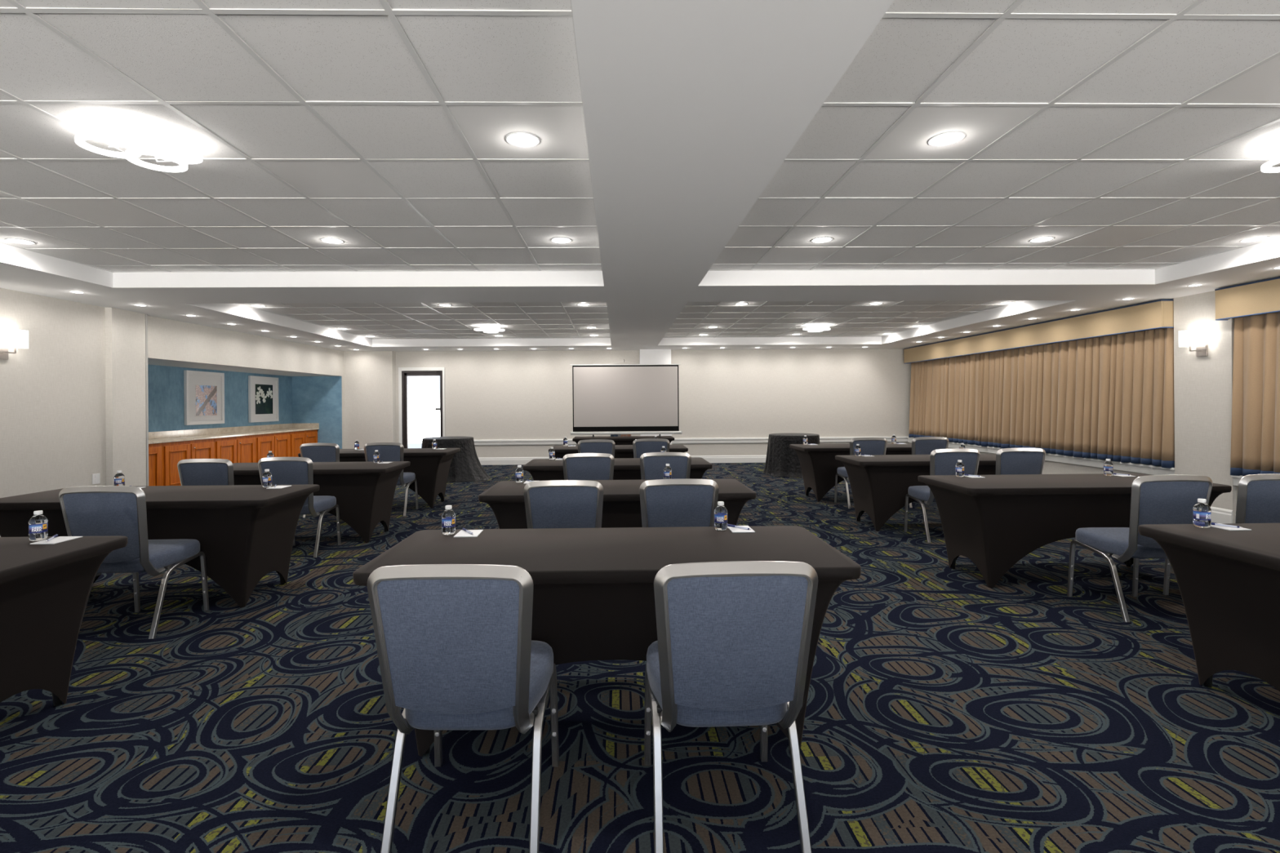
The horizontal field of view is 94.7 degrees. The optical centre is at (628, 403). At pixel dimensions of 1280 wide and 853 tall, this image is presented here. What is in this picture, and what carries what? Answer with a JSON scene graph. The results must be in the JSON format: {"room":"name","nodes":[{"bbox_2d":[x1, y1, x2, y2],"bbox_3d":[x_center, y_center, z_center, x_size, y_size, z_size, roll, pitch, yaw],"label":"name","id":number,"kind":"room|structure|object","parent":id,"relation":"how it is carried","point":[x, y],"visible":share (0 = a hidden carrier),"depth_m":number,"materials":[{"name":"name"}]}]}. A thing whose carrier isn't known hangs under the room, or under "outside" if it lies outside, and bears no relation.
{"room":"event hall","nodes":[
{"label":"event hall","id":0,"kind":"room"},
{"bbox_2d":[0,288,344,497],"bbox_3d":[-6.151,0.113,5.195,0.088,2.550,15.420,0,0,-1],"label":"wall","id":1,"kind":"structure","parent":0,"point":[73,402],"depth_m":6.78,"materials":[{"name":"paint"}]},
{"bbox_2d":[0,327,29,359],"bbox_3d":[-6.137,-0.588,5.815,0.117,0.302,0.324,0,0,-1],"label":"wall sconce","id":2,"kind":"object","parent":1,"relation":"attached to","point":[9,337],"visible":1,"depth_m":5.83,"materials":[{"name":"white glass"}]},
{"bbox_2d":[92,473,100,484],"bbox_3d":[-6.200,0.878,6.864,0.010,0.120,0.100,0,0,-1],"label":"wall outlet","id":3,"kind":"object","parent":1,"relation":"attached to","point":[96,477],"visible":1,"depth_m":6.86,"materials":[{"name":"white plastic"}]},
{"bbox_2d":[145,314,148,485],"bbox_3d":[-6.174,0.123,7.543,0.038,2.530,0.027,0,0,-1],"label":"trim","id":4,"kind":"structure","parent":1,"relation":"attached to","point":[146,315],"depth_m":7.53,"materials":[{"name":"grey"}]},
{"bbox_2d":[147,364,342,448],"bbox_3d":[-6.699,0.402,10.175,1.065,1.980,5.200,0,0,-1],"label":"wall niche","id":5,"kind":"object","parent":1,"relation":"in","point":[301,399],"visible":0.33,"depth_m":11.18,"materials":[{"name":"blue paint"}]},
{"bbox_2d":[183,370,224,425],"bbox_3d":[-7.208,-0.092,10.036,0.045,0.895,0.920,0,0,-1],"label":"framed picture","id":6,"kind":"object","parent":5,"relation":"attached to","point":[203,391],"visible":1,"depth_m":9.99,"materials":[{"name":"white paper"}]},
{"bbox_2d":[195,385,217,415],"bbox_3d":[-7.204,-0.050,10.063,0.002,0.510,0.515,0,0,-1],"label":"print","id":7,"kind":"object","parent":6,"relation":"attached to","point":[206,395],"depth_m":10.06},
{"bbox_2d":[248,375,279,422],"bbox_3d":[-7.240,-0.082,11.710,0.045,0.895,0.930,0,0,-1],"label":"framed picture","id":8,"kind":"object","parent":5,"relation":"attached to","point":[263,392],"visible":1,"depth_m":11.67,"materials":[{"name":"white paper"}]},
{"bbox_2d":[255,384,272,414],"bbox_3d":[-7.235,-0.082,11.708,0.002,0.585,0.575,0,0,-1],"label":"print","id":9,"kind":"object","parent":8,"relation":"attached to","point":[264,393],"depth_m":11.70,"materials":[{"name":"black paper"}]},
{"bbox_2d":[147,357,338,376],"bbox_3d":[-6.705,-0.588,10.175,1.065,0.001,5.200,0,0,-1],"label":"soffit","id":10,"kind":"object","parent":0,"point":[150,361],"visible":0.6,"depth_m":9.77,"materials":[{"name":"white paint"}]},
{"bbox_2d":[569,359,682,437],"bbox_3d":[-0.043,-0.101,10.801,2.047,1.422,0.220,0,0,-1],"label":"projector screen","id":11,"kind":"object","parent":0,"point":[610,398],"visible":0.99,"depth_m":10.80,"materials":[{"name":"grey fabric"}]},
{"bbox_2d":[344,348,911,457],"bbox_3d":[0.178,0.069,13.091,13.050,2.550,0.130,0,0,-1],"label":"wall","id":12,"kind":"structure","parent":0,"point":[490,395],"depth_m":13.18,"materials":[{"name":"paint"}]},
{"bbox_2d":[398,367,444,448],"bbox_3d":[-4.577,0.289,13.108,1.010,2.175,0.135,0,0,-1],"label":"door frame","id":13,"kind":"structure","parent":12,"relation":"in","point":[403,372],"depth_m":13.07,"materials":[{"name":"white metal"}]},
{"bbox_2d":[478,457,555,465],"bbox_3d":[-1.894,1.276,13.107,4.310,0.165,0.018,0,0,-1],"label":"baseboard","id":14,"kind":"structure","parent":12,"relation":"attached to","point":[487,460],"depth_m":13.09,"materials":[{"name":"white paint"}]},
{"bbox_2d":[473,439,577,445],"bbox_3d":[-1.897,0.861,13.094,4.310,0.125,0.045,0,0,-1],"label":"trim","id":15,"kind":"structure","parent":12,"relation":"attached to","point":[509,442],"depth_m":13.08,"materials":[{"name":"white paint"}]},
{"bbox_2d":[690,455,766,462],"bbox_3d":[3.635,1.237,13.212,5.370,0.165,0.018,0,0,-1],"label":"baseboard","id":16,"kind":"structure","parent":12,"relation":"attached to","point":[711,459],"depth_m":13.18,"materials":[{"name":"white paint"}]},
{"bbox_2d":[671,436,907,444],"bbox_3d":[3.712,0.822,13.200,5.530,0.125,0.045,0,0,-1],"label":"trim","id":17,"kind":"structure","parent":12,"relation":"attached to","point":[822,439],"depth_m":13.17,"materials":[{"name":"white paint"}]},
{"bbox_2d":[0,0,1279,351],"bbox_3d":[-0.514,-1.316,5.566,15.600,0.270,16.350,0,0,-1],"label":"ceiling","id":18,"kind":"structure","parent":0,"point":[691,155],"depth_m":3.23,"materials":[{"name":"white paint"}]},
{"bbox_2d":[4,238,35,244],"bbox_3d":[-4.900,-1.307,4.748,0.176,0.012,0.176,0,0,-1],"label":"recessed light","id":19,"kind":"object","parent":18,"relation":"in","point":[11,240],"visible":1,"depth_m":4.73,"materials":[{"name":"white glass"}]},
{"bbox_2d":[75,120,202,172],"bbox_3d":[-2.412,-1.276,2.917,0.434,0.095,0.421,0,0,25],"label":"ceiling light","id":20,"kind":"object","parent":18,"relation":"attached to","point":[135,133],"visible":1,"depth_m":2.88,"materials":[{"name":"white plastic"}]},
{"bbox_2d":[320,237,344,244],"bbox_3d":[-2.410,-1.324,4.795,0.176,0.012,0.176,0,0,-1],"label":"recessed light","id":21,"kind":"object","parent":18,"relation":"in","point":[328,240],"visible":1,"depth_m":4.79,"materials":[{"name":"white glass"}]},
{"bbox_2d":[474,324,504,333],"bbox_3d":[-2.377,-1.277,10.069,0.434,0.095,0.421,0,0,25],"label":"ceiling light","id":22,"kind":"object","parent":18,"relation":"attached to","point":[491,329],"visible":1,"depth_m":10.04,"materials":[{"name":"white glass"}]},
{"bbox_2d":[505,131,540,147],"bbox_3d":[-0.536,-1.337,2.991,0.176,0.012,0.176,0,0,-1],"label":"recessed light","id":23,"kind":"object","parent":18,"relation":"in","point":[522,140],"visible":1,"depth_m":2.98,"materials":[{"name":"white glass"}]},
{"bbox_2d":[550,236,572,243],"bbox_3d":[-0.551,-1.337,4.831,0.176,0.012,0.176,0,0,-1],"label":"recessed light","id":24,"kind":"object","parent":18,"relation":"in","point":[557,240],"visible":1,"depth_m":4.81,"materials":[{"name":"white glass"}]},
{"bbox_2d":[803,324,830,332],"bbox_3d":[3.280,-1.316,10.276,0.434,0.095,0.421,0,0,25],"label":"ceiling light","id":25,"kind":"object","parent":18,"relation":"attached to","point":[815,328],"visible":1,"depth_m":10.24,"materials":[{"name":"white glass"}]},
{"bbox_2d":[810,236,833,243],"bbox_3d":[1.599,-1.352,4.871,0.176,0.012,0.176,0,0,-1],"label":"recessed light","id":26,"kind":"object","parent":18,"relation":"in","point":[821,239],"visible":1,"depth_m":4.86,"materials":[{"name":"white glass"}]},
{"bbox_2d":[927,130,965,146],"bbox_3d":[1.624,-1.352,3.011,0.176,0.012,0.176,0,0,-1],"label":"recessed light","id":27,"kind":"object","parent":18,"relation":"in","point":[948,139],"visible":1,"depth_m":3.00,"materials":[{"name":"white glass"}]},
{"bbox_2d":[1028,236,1054,242],"bbox_3d":[3.438,-1.365,4.906,0.176,0.012,0.176,0,0,-1],"label":"recessed light","id":28,"kind":"object","parent":18,"relation":"in","point":[1041,239],"visible":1,"depth_m":4.89,"materials":[{"name":"white glass"}]},
{"bbox_2d":[1240,235,1270,242],"bbox_3d":[5.248,-1.378,4.940,0.176,0.012,0.176,0,0,-1],"label":"recessed light","id":29,"kind":"object","parent":18,"relation":"in","point":[1263,237],"visible":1,"depth_m":4.93,"materials":[{"name":"white glass"}]},
{"bbox_2d":[1261,144,1279,173],"bbox_3d":[3.527,-1.318,3.029,0.434,0.095,0.421,0,0,25],"label":"ceiling light","id":30,"kind":"object","parent":18,"relation":"attached to","point":[1269,153],"visible":1,"depth_m":3.10,"materials":[{"name":"white plastic"}]},
{"bbox_2d":[0,462,1279,852],"bbox_3d":[-0.495,1.409,5.566,15.600,0.120,16.350,0,0,-1],"label":"floor","id":31,"kind":"structure","parent":0,"point":[947,711],"depth_m":2.38,"materials":[{"name":"carpet"}]},
{"bbox_2d":[0,535,128,706],"bbox_3d":[-3.289,1.000,2.408,1.887,0.733,0.750,0,0,-1],"label":"table","id":32,"kind":"object","parent":31,"relation":"on","point":[45,588],"visible":0.98,"depth_m":2.51,"materials":[{"name":"black fabric"}]},
{"bbox_2d":[28,510,48,541],"bbox_3d":[-2.713,0.561,2.709,0.064,0.133,0.064,0,0,-42],"label":"water bottle","id":33,"kind":"object","parent":32,"relation":"on","point":[38,522],"visible":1,"depth_m":2.69,"materials":[{"name":"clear plastic"}]},
{"bbox_2d":[30,536,82,544],"bbox_3d":[-2.614,0.626,2.696,0.107,0.004,0.140,0,0,0],"label":"notepad","id":34,"kind":"object","parent":32,"relation":"on","point":[60,539],"visible":1,"depth_m":2.68,"materials":[{"name":"white paper"}]},
{"bbox_2d":[58,485,208,639],"bbox_3d":[-2.993,0.917,3.596,0.469,0.905,0.591,0,0,-3],"label":"banquet chair","id":35,"kind":"object","parent":31,"relation":"on","point":[90,510],"visible":0.88,"depth_m":3.36,"materials":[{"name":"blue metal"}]},
{"bbox_2d":[148,443,162,485],"bbox_3d":[-6.885,0.979,7.991,0.581,0.829,0.828,0,0,-1],"label":"base cabinet","id":36,"kind":"object","parent":31,"relation":"on","point":[155,460],"visible":0.19,"depth_m":8.28,"materials":[{"name":"brown wood"}]},
{"bbox_2d":[148,422,319,444],"bbox_3d":[-6.942,0.496,10.172,0.574,0.135,5.193,0,0,-1],"label":"countertop","id":37,"kind":"structure","parent":36,"relation":"on","point":[161,437],"depth_m":10.28,"materials":[{"name":"beige stone"}]},
{"bbox_2d":[0,484,319,607],"bbox_3d":[-3.313,1.000,4.178,1.887,0.733,0.750,0,0,-1],"label":"table","id":38,"kind":"object","parent":31,"relation":"on","point":[245,533],"visible":0.66,"depth_m":3.90,"materials":[{"name":"black fabric"}]},
{"bbox_2d":[113,470,124,485],"bbox_3d":[-3.800,0.569,4.399,0.064,0.133,0.064,0,0,-38],"label":"water bottle","id":39,"kind":"object","parent":38,"relation":"on","point":[119,477],"visible":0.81,"depth_m":4.38,"materials":[{"name":"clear plastic"}]},
{"bbox_2d":[262,469,271,487],"bbox_3d":[-2.710,0.561,4.420,0.064,0.133,0.064,0,0,-15],"label":"water bottle","id":40,"kind":"object","parent":38,"relation":"on","point":[267,476],"visible":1,"depth_m":4.40,"materials":[{"name":"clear plastic"}]},
{"bbox_2d":[266,485,291,488],"bbox_3d":[-2.611,0.626,4.406,0.107,0.004,0.140,0,0,0],"label":"notepad","id":41,"kind":"object","parent":38,"relation":"on","point":[277,486],"visible":1,"depth_m":4.38,"materials":[{"name":"white paper"}]},
{"bbox_2d":[161,438,214,485],"bbox_3d":[-6.903,0.979,8.954,0.581,0.829,1.093,0,0,-1],"label":"base cabinet","id":42,"kind":"object","parent":31,"relation":"on","point":[172,453],"visible":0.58,"depth_m":8.71,"materials":[{"name":"brown wood"}]},
{"bbox_2d":[177,458,234,485],"bbox_3d":[-3.614,0.922,5.284,0.469,0.905,0.591,0,0,-1],"label":"banquet chair","id":43,"kind":"object","parent":31,"relation":"on","point":[192,472],"visible":0.27,"depth_m":5.01,"materials":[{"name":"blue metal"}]},
{"bbox_2d":[214,435,255,462],"bbox_3d":[-6.924,0.979,10.041,0.581,0.829,1.078,0,0,-1],"label":"base cabinet","id":44,"kind":"object","parent":31,"relation":"on","point":[240,449],"visible":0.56,"depth_m":10.06,"materials":[{"name":"brown wood"}]},
{"bbox_2d":[255,431,289,462],"bbox_3d":[-6.944,0.979,11.133,0.581,0.829,1.103,0,0,-1],"label":"base cabinet","id":45,"kind":"object","parent":31,"relation":"on","point":[278,443],"visible":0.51,"depth_m":11.09,"materials":[{"name":"brown wood"}]},
{"bbox_2d":[257,457,341,557],"bbox_3d":[-3.000,0.917,5.396,0.469,0.905,0.591,0,0,-2],"label":"banquet chair","id":46,"kind":"object","parent":31,"relation":"on","point":[283,470],"visible":0.59,"depth_m":5.14,"materials":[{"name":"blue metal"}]},
{"bbox_2d":[289,429,317,457],"bbox_3d":[-6.965,0.979,12.225,0.581,0.829,1.078,0,0,-1],"label":"base cabinet","id":47,"kind":"object","parent":31,"relation":"on","point":[297,438],"visible":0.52,"depth_m":12.02,"materials":[{"name":"brown wood"}]},
{"bbox_2d":[299,443,339,517],"bbox_3d":[-3.682,0.922,7.273,0.469,0.905,0.591,0,0,-1],"label":"banquet chair","id":48,"kind":"object","parent":31,"relation":"on","point":[316,452],"visible":0.22,"depth_m":7.00,"materials":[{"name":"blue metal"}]},
{"bbox_2d":[232,461,410,542],"bbox_3d":[-3.287,1.000,5.999,1.887,0.733,0.750,0,0,-1],"label":"table","id":49,"kind":"object","parent":31,"relation":"on","point":[363,492],"visible":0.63,"depth_m":5.72,"materials":[{"name":"black fabric"}]},
{"bbox_2d":[373,449,379,462],"bbox_3d":[-2.664,0.561,6.231,0.064,0.133,0.064,0,0,-7],"label":"water bottle","id":50,"kind":"object","parent":49,"relation":"on","point":[376,455],"visible":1,"depth_m":6.21,"materials":[{"name":"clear plastic"}]},
{"bbox_2d":[297,448,460,508],"bbox_3d":[-3.293,1.000,7.909,1.887,0.733,0.750,0,0,-1],"label":"table","id":51,"kind":"object","parent":31,"relation":"on","point":[430,467],"visible":0.45,"depth_m":7.63,"materials":[{"name":"black fabric"}]},
{"bbox_2d":[364,442,417,515],"bbox_3d":[-2.936,0.917,7.308,0.469,0.905,0.591,0,0,-2],"label":"banquet chair","id":52,"kind":"object","parent":31,"relation":"on","point":[388,451],"visible":0.53,"depth_m":7.05,"materials":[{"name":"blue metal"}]},
{"bbox_2d":[421,436,490,481],"bbox_3d":[-3.165,0.992,10.707,1.359,0.739,1.101,0,0,-1],"label":"round table","id":53,"kind":"object","parent":31,"relation":"on","point":[465,465],"visible":0.66,"depth_m":10.37,"materials":[{"name":"black fabric"}]},
{"bbox_2d":[367,564,559,852],"bbox_3d":[-0.496,0.900,1.913,0.469,0.905,0.591,0,0,1],"label":"banquet chair","id":54,"kind":"object","parent":31,"relation":"on","point":[456,651],"visible":1,"depth_m":1.67,"materials":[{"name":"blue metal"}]},
{"bbox_2d":[523,480,604,528],"bbox_3d":[-0.382,0.899,3.705,0.469,0.905,0.591,0,0,-1],"label":"banquet chair","id":55,"kind":"object","parent":31,"relation":"on","point":[552,504],"visible":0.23,"depth_m":3.44,"materials":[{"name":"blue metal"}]},
{"bbox_2d":[562,453,614,479],"bbox_3d":[-0.364,0.899,5.576,0.469,0.905,0.591,0,0,-1],"label":"banquet chair","id":56,"kind":"object","parent":31,"relation":"on","point":[576,466],"visible":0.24,"depth_m":5.30,"materials":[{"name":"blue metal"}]},
{"bbox_2d":[577,439,615,457],"bbox_3d":[-0.402,0.899,7.585,0.469,0.905,0.591,0,0,-1],"label":"banquet chair","id":57,"kind":"object","parent":31,"relation":"on","point":[592,446],"visible":0.25,"depth_m":7.31,"materials":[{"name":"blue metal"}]},
{"bbox_2d":[352,525,861,756],"bbox_3d":[-0.076,0.977,2.529,1.887,0.733,0.750,0,0,-1],"label":"table","id":58,"kind":"object","parent":31,"relation":"on","point":[593,594],"visible":0.51,"depth_m":2.27,"materials":[{"name":"black fabric"}]},
{"bbox_2d":[441,505,455,535],"bbox_3d":[-0.847,0.548,2.774,0.064,0.133,0.064,0,0,-15],"label":"water bottle","id":59,"kind":"object","parent":58,"relation":"on","point":[448,516],"visible":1,"depth_m":2.75,"materials":[{"name":"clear plastic"}]},
{"bbox_2d":[453,529,483,537],"bbox_3d":[-0.752,0.613,2.776,0.107,0.004,0.140,0,0,-2],"label":"notepad","id":60,"kind":"object","parent":58,"relation":"on","point":[462,533],"visible":1,"depth_m":2.77,"materials":[{"name":"white paper"}]},
{"bbox_2d":[714,501,727,530],"bbox_3d":[0.443,0.539,2.829,0.064,0.133,0.064,0,0,8],"label":"water bottle","id":61,"kind":"object","parent":58,"relation":"on","point":[720,512],"visible":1,"depth_m":2.80,"materials":[{"name":"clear plastic"}]},
{"bbox_2d":[727,525,755,533],"bbox_3d":[0.538,0.604,2.831,0.107,0.004,0.140,0,0,-2],"label":"notepad","id":62,"kind":"object","parent":58,"relation":"on","point":[734,530],"visible":0.74,"depth_m":2.80,"materials":[{"name":"white paper"}]},
{"bbox_2d":[478,479,755,528],"bbox_3d":[-0.075,0.977,4.339,1.887,0.733,0.750,0,0,-1],"label":"table","id":63,"kind":"object","parent":31,"relation":"on","point":[621,506],"visible":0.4,"depth_m":4.01,"materials":[{"name":"black fabric"}]},
{"bbox_2d":[515,465,524,482],"bbox_3d":[-0.848,0.548,4.585,0.064,0.133,0.064,0,0,-11],"label":"water bottle","id":64,"kind":"object","parent":63,"relation":"on","point":[519,471],"visible":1,"depth_m":4.56,"materials":[{"name":"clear plastic"}]},
{"bbox_2d":[663,463,671,479],"bbox_3d":[0.307,0.540,4.606,0.064,0.133,0.064,0,0,5],"label":"water bottle","id":65,"kind":"object","parent":63,"relation":"on","point":[667,470],"visible":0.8,"depth_m":4.58,"materials":[{"name":"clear plastic"}]},
{"bbox_2d":[522,457,712,480],"bbox_3d":[-0.110,0.977,6.199,1.887,0.733,0.750,0,0,-1],"label":"table","id":66,"kind":"object","parent":31,"relation":"on","point":[624,468],"visible":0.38,"depth_m":5.86,"materials":[{"name":"black fabric"}]},
{"bbox_2d":[549,447,555,459],"bbox_3d":[-0.839,0.548,6.465,0.064,0.133,0.064,0,0,-1],"label":"water bottle","id":67,"kind":"object","parent":66,"relation":"on","point":[552,452],"visible":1,"depth_m":6.44,"materials":[{"name":"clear plastic"}]},
{"bbox_2d":[548,444,688,458],"bbox_3d":[-0.140,0.978,8.289,1.887,0.733,0.750,0,0,-1],"label":"table","id":68,"kind":"object","parent":31,"relation":"on","point":[620,451],"visible":0.26,"depth_m":7.94,"materials":[{"name":"black fabric"}]},
{"bbox_2d":[572,435,674,444],"bbox_3d":[-0.089,0.977,10.650,1.794,0.733,0.675,0,0,-1],"label":"table","id":69,"kind":"object","parent":31,"relation":"on","point":[618,440],"visible":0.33,"depth_m":10.35,"materials":[{"name":"black fabric"}]},
{"bbox_2d":[610,434,631,436],"bbox_3d":[-0.142,0.589,10.909,0.380,0.044,0.100,0,0,-1],"label":"stack","id":70,"kind":"object","parent":69,"relation":"on","point":[611,435],"visible":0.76,"depth_m":10.86,"materials":[{"name":"multicoloured paper"}]},
{"bbox_2d":[632,438,670,457],"bbox_3d":[0.286,0.894,7.699,0.469,0.905,0.591,0,0,-1],"label":"banquet chair","id":71,"kind":"object","parent":31,"relation":"on","point":[640,446],"visible":0.24,"depth_m":7.42,"materials":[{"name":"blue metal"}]},
{"bbox_2d":[640,452,691,479],"bbox_3d":[0.335,0.894,5.619,0.469,0.905,0.591,0,0,-1],"label":"banquet chair","id":72,"kind":"object","parent":31,"relation":"on","point":[652,464],"visible":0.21,"depth_m":5.35,"materials":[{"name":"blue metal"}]},
{"bbox_2d":[639,478,719,527],"bbox_3d":[0.294,0.894,3.728,0.469,0.905,0.591,0,0,-2],"label":"banquet chair","id":73,"kind":"object","parent":31,"relation":"on","point":[681,502],"visible":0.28,"depth_m":3.46,"materials":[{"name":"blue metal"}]},
{"bbox_2d":[644,560,817,852],"bbox_3d":[0.298,0.894,1.923,0.469,0.905,0.591,0,0,-2],"label":"banquet chair","id":74,"kind":"object","parent":31,"relation":"on","point":[731,648],"visible":1,"depth_m":1.68,"materials":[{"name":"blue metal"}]},
{"bbox_2d":[762,433,819,477],"bbox_3d":[3.113,0.948,11.040,1.134,0.739,1.110,0,0,-1],"label":"round table","id":75,"kind":"object","parent":31,"relation":"on","point":[781,460],"visible":0.75,"depth_m":10.66,"materials":[{"name":"black fabric"}]},
{"bbox_2d":[789,443,911,502],"bbox_3d":[3.282,0.954,8.213,1.887,0.733,0.750,0,0,-1],"label":"table","id":76,"kind":"object","parent":31,"relation":"on","point":[819,464],"visible":0.54,"depth_m":7.91,"materials":[{"name":"black fabric"}]},
{"bbox_2d":[834,437,887,508],"bbox_3d":[2.993,0.875,7.610,0.469,0.905,0.591,0,0,-1],"label":"banquet chair","id":77,"kind":"object","parent":31,"relation":"on","point":[868,446],"visible":0.52,"depth_m":7.34,"materials":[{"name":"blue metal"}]},
{"bbox_2d":[835,453,995,531],"bbox_3d":[3.307,0.953,6.394,1.887,0.733,0.750,0,0,-1],"label":"table","id":78,"kind":"object","parent":31,"relation":"on","point":[880,484],"visible":0.52,"depth_m":6.09,"materials":[{"name":"black fabric"}]},
{"bbox_2d":[854,444,861,456],"bbox_3d":[2.579,0.524,6.630,0.064,0.133,0.064,0,0,16],"label":"water bottle","id":79,"kind":"object","parent":78,"relation":"on","point":[857,449],"visible":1,"depth_m":6.61,"materials":[{"name":"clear plastic"}]},
{"bbox_2d":[909,436,948,507],"bbox_3d":[3.782,0.870,7.644,0.469,0.905,0.591,0,0,-1],"label":"banquet chair","id":80,"kind":"object","parent":31,"relation":"on","point":[922,445],"visible":0.21,"depth_m":7.37,"materials":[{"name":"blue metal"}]},
{"bbox_2d":[903,448,980,542],"bbox_3d":[3.071,0.875,5.791,0.469,0.905,0.591,0,0,0],"label":"banquet chair","id":81,"kind":"object","parent":31,"relation":"on","point":[942,461],"visible":0.52,"depth_m":5.53,"materials":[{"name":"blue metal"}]},
{"bbox_2d":[995,448,1045,475],"bbox_3d":[3.711,0.870,5.823,0.469,0.905,0.591,0,0,0],"label":"banquet chair","id":82,"kind":"object","parent":31,"relation":"on","point":[1008,460],"visible":0.23,"depth_m":5.55,"materials":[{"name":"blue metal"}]},
{"bbox_2d":[918,473,1231,588],"bbox_3d":[3.322,0.953,4.503,1.887,0.733,0.750,0,0,-1],"label":"table","id":83,"kind":"object","parent":31,"relation":"on","point":[994,522],"visible":0.67,"depth_m":4.20,"materials":[{"name":"black fabric"}]},
{"bbox_2d":[955,459,964,476],"bbox_3d":[2.671,0.523,4.751,0.064,0.133,0.064,0,0,28],"label":"water bottle","id":84,"kind":"object","parent":83,"relation":"on","point":[959,467],"visible":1,"depth_m":4.73,"materials":[{"name":"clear plastic"}]},
{"bbox_2d":[1102,458,1113,475],"bbox_3d":[3.869,0.515,4.754,0.064,0.133,0.064,0,0,-7],"label":"water bottle","id":85,"kind":"object","parent":83,"relation":"on","point":[1108,464],"visible":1,"depth_m":4.73,"materials":[{"name":"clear plastic"}]},
{"bbox_2d":[1066,475,1213,622],"bbox_3d":[3.236,0.874,3.753,0.469,0.905,0.591,0,0,1],"label":"banquet chair","id":86,"kind":"object","parent":31,"relation":"on","point":[1154,499],"visible":0.8,"depth_m":3.52,"materials":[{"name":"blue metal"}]},
{"bbox_2d":[1137,523,1279,691],"bbox_3d":[3.429,0.953,2.535,1.887,0.733,0.750,0,0,-1],"label":"table","id":87,"kind":"object","parent":31,"relation":"on","point":[1228,581],"visible":0.99,"depth_m":2.58,"materials":[{"name":"black fabric"}]},
{"bbox_2d":[1192,498,1211,528],"bbox_3d":[2.736,0.523,2.812,0.064,0.133,0.064,0,0,-21],"label":"water bottle","id":88,"kind":"object","parent":87,"relation":"on","point":[1202,511],"visible":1,"depth_m":2.79,"materials":[{"name":"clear plastic"}]},
{"bbox_2d":[1211,523,1251,530],"bbox_3d":[2.837,0.588,2.804,0.107,0.004,0.140,0,0,-3],"label":"notepad","id":89,"kind":"object","parent":87,"relation":"on","point":[1228,528],"visible":0.66,"depth_m":2.76,"materials":[{"name":"white paper"}]},
{"bbox_2d":[1211,522,1242,528],"bbox_3d":[2.832,0.580,2.814,0.010,0.011,0.141,0,0,-34],"label":"ballpoint pen","id":90,"kind":"object","parent":89,"relation":"on","point":[1212,523],"visible":0.81,"depth_m":2.80,"materials":[{"name":"blue plastic"}]},
{"bbox_2d":[1163,473,1279,595],"bbox_3d":[3.901,0.869,3.765,0.469,0.905,0.591,0,0,4],"label":"banquet chair","id":91,"kind":"object","parent":31,"relation":"on","point":[1258,498],"visible":0.27,"depth_m":3.51,"materials":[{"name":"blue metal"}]},
{"bbox_2d":[639,349,671,444],"bbox_3d":[0.599,0.076,13.054,0.690,2.530,0.220,0,0,-1],"label":"wall column","id":92,"kind":"structure","parent":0,"point":[646,356],"depth_m":12.94,"materials":[{"name":"white paint"}]},
{"bbox_2d":[909,290,1279,523],"bbox_3d":[6.518,0.024,5.499,0.200,2.550,15.550,0,0,-1],"label":"wall","id":93,"kind":"structure","parent":0,"point":[1203,385],"depth_m":6.58,"materials":[{"name":"paint"}]},
{"bbox_2d":[903,299,1173,363],"bbox_3d":[6.269,-1.053,10.015,0.171,0.334,6.228,0,0,-1],"label":"valance","id":94,"kind":"object","parent":93,"relation":"attached to","point":[1159,313],"visible":1,"depth_m":8.48,"materials":[{"name":"beige fabric"}]},
{"bbox_2d":[908,328,1174,467],"bbox_3d":[6.304,-0.069,9.982,0.145,1.660,6.138,0,0,-1],"label":"curtain","id":95,"kind":"object","parent":94,"relation":"hanging from","point":[1108,397],"visible":0.91,"depth_m":8.59,"materials":[{"name":"beige fabric"}]},
{"bbox_2d":[906,436,1174,475],"bbox_3d":[6.426,0.812,10.088,0.220,0.115,6.370,0,0,-1],"label":"trim","id":96,"kind":"structure","parent":93,"relation":"attached to","point":[1126,466],"depth_m":8.11,"materials":[{"name":"white paint"}]},
{"bbox_2d":[1178,327,1217,356],"bbox_3d":[6.334,-0.675,6.561,0.117,0.302,0.324,0,0,-1],"label":"wall sconce","id":97,"kind":"object","parent":93,"relation":"attached to","point":[1201,338],"visible":1,"depth_m":6.52,"materials":[{"name":"white glass"}]},
{"bbox_2d":[1210,506,1232,523],"bbox_3d":[6.396,1.218,6.577,0.018,0.165,0.650,0,0,-1],"label":"baseboard","id":98,"kind":"object","parent":93,"relation":"attached to","point":[1219,515],"visible":0.26,"depth_m":6.36,"materials":[{"name":"white paint"}]},
{"bbox_2d":[1231,475,1244,485],"bbox_3d":[6.553,0.812,3.389,0.220,0.115,5.730,0,0,-1],"label":"trim","id":99,"kind":"structure","parent":93,"relation":"attached to","point":[1236,479],"depth_m":6.22,"materials":[{"name":"white paint"}]},
{"bbox_2d":[1214,276,1279,320],"bbox_3d":[6.394,-1.054,3.407,0.171,0.334,5.788,0,0,-1],"label":"valance","id":100,"kind":"object","parent":93,"relation":"attached to","point":[1263,296],"visible":1,"depth_m":5.96,"materials":[{"name":"beige fabric"}]},
{"bbox_2d":[1230,311,1279,476],"bbox_3d":[6.429,-0.070,3.393,0.144,1.660,5.642,0,0,-1],"label":"curtain","id":101,"kind":"object","parent":100,"relation":"hanging from","point":[1255,397],"visible":0.91,"depth_m":6.00,"materials":[{"name":"beige fabric"}]},
{"label":"outside","id":102,"kind":"structure","parent":0,"visible":0},
{"bbox_2d":[408,443,422,448],"bbox_3d":[-3.819,1.442,17.381,11.000,0.100,7.400,0,0,-1],"label":"ground","id":103,"kind":"structure","parent":102,"point":[410,445],"depth_m":19.90,"materials":[{"name":"white"}]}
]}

